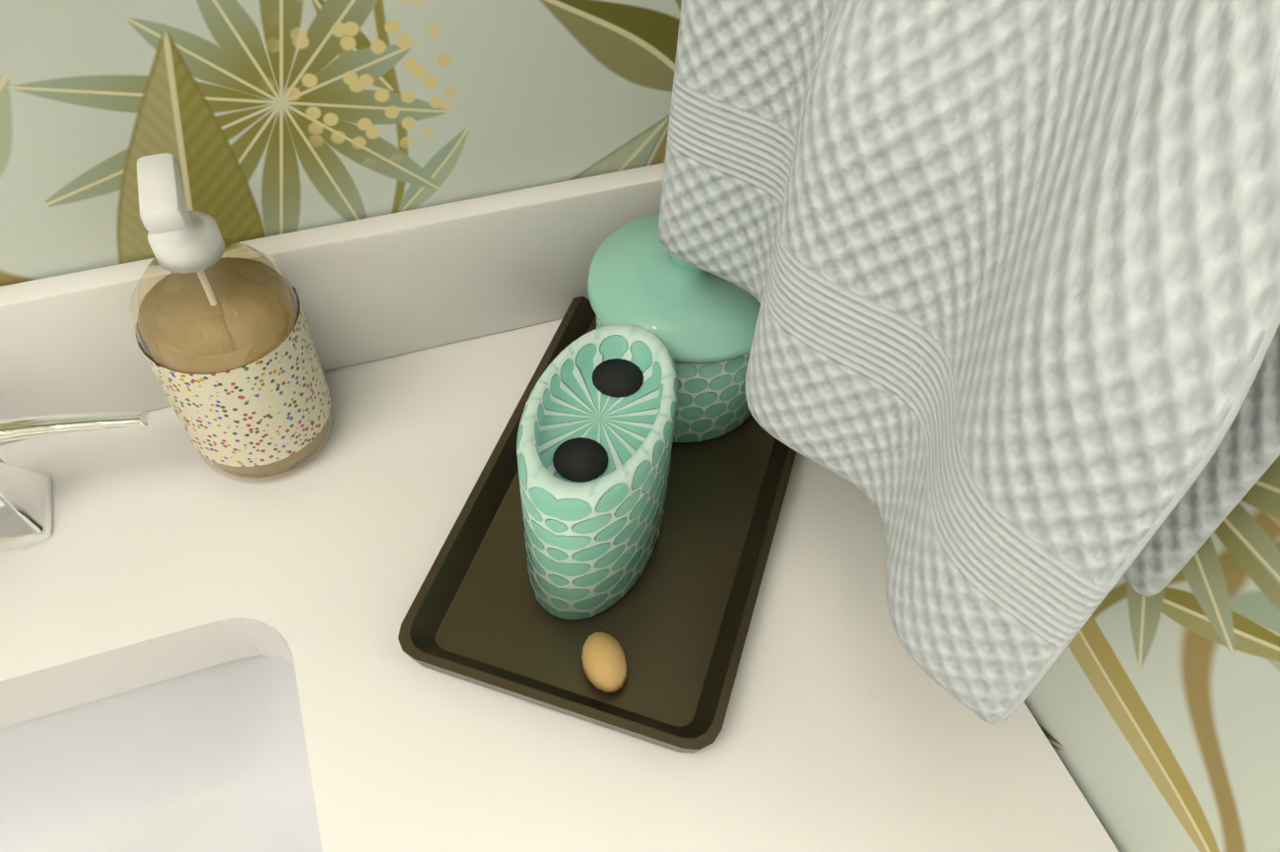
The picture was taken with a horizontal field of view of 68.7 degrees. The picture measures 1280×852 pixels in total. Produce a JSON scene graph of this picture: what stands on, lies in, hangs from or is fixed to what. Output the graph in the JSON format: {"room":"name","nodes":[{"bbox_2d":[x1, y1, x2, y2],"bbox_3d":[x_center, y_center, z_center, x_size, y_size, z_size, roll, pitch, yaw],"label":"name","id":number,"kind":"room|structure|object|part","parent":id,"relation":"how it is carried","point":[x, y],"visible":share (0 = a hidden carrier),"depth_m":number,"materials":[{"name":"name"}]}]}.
{"room":"bathroom","nodes":[
{"label":"bathroom","id":0,"kind":"room"},
{"bbox_2d":[0,0,681,286],"bbox_3d":[-0.827,-0.159,0.231,2.175,2.475,0.120,-15,54,-14],"label":"wall","id":1,"kind":"structure","parent":0,"point":[259,118],"depth_m":0.51,"materials":[{"name":"paper"}]},
{"bbox_2d":[1023,455,1279,851],"bbox_3d":[0.413,0.189,0.030,0.120,2.475,1.485,-15,54,-14],"label":"wall","id":2,"kind":"structure","parent":0,"point":[1157,717],"depth_m":0.40,"materials":[{"name":"paper"}]},
{"bbox_2d":[658,0,1279,724],"bbox_3d":[0.127,-0.175,0.239,0.133,0.522,0.311,-15,54,-14],"label":"towel","id":3,"kind":"object","parent":2,"relation":"attached to","point":[1005,274],"visible":1,"depth_m":0.28,"materials":[{"name":"white fabric"}]},
{"bbox_3d":[-0.304,1.158,0.864,4.820,0.100,1.725,-15,54,-14],"label":"floor","id":4,"kind":"structure","parent":0,"visible":0},
{"bbox_2d":[0,162,1118,851],"bbox_3d":[-0.390,0.462,0.688,1.182,1.030,0.584,-15,54,-14],"label":"bathroom vanity","id":5,"kind":"object","parent":4,"relation":"on","point":[197,653],"visible":0.69,"depth_m":0.54,"materials":[{"name":"white stone"}]},
{"bbox_2d":[0,409,149,560],"bbox_3d":[-0.332,0.021,0.526,0.122,0.077,0.047,-15,54,-14],"label":"faucet","id":6,"kind":"object","parent":5,"relation":"on","point":[89,500],"depth_m":0.54,"materials":[{"name":"silver metal"}]},
{"bbox_2d":[0,648,395,851],"bbox_3d":[-0.372,0.326,0.476,0.467,0.132,0.281,-15,54,-14],"label":"sink","id":7,"kind":"object","parent":5,"relation":"in","point":[210,754],"depth_m":0.59,"materials":[{"name":"white ceramic"}]},
{"bbox_2d":[130,152,334,481],"bbox_3d":[-0.230,-0.058,0.514,0.085,0.202,0.085,-15,54,-14],"label":"soap dispenser","id":8,"kind":"object","parent":5,"relation":"on","point":[226,344],"visible":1,"depth_m":0.50,"materials":[{"name":"glass"}]},
{"bbox_2d":[398,295,796,753],"bbox_3d":[0.000,0.028,0.574,0.176,0.022,0.316,16,52,9],"label":"tray","id":9,"kind":"object","parent":5,"relation":"on","point":[653,654],"visible":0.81,"depth_m":0.52,"materials":[{"name":"brown metal"}]},
{"bbox_2d":[516,323,678,619],"bbox_3d":[-0.022,0.025,0.507,0.096,0.117,0.108,-15,54,-14],"label":"toothbrush holder","id":10,"kind":"object","parent":9,"relation":"on","point":[595,435],"visible":1,"depth_m":0.47,"materials":[{"name":"green ceramic"}]},
{"bbox_2d":[586,212,760,442],"bbox_3d":[0.029,-0.070,0.581,0.124,0.126,0.124,-15,54,-14],"label":"ceramic jar","id":11,"kind":"object","parent":9,"relation":"on","point":[701,323],"visible":0.42,"depth_m":0.54,"materials":[{"name":"teal ceramic"}]},
{"bbox_3d":[0.031,-0.096,0.548,0.124,0.044,0.124,-15,54,-14],"label":"ceramic jar lid","id":12,"kind":"part","parent":11,"relation":"part of","materials":[{"name":"teal ceramic"}]}
]}

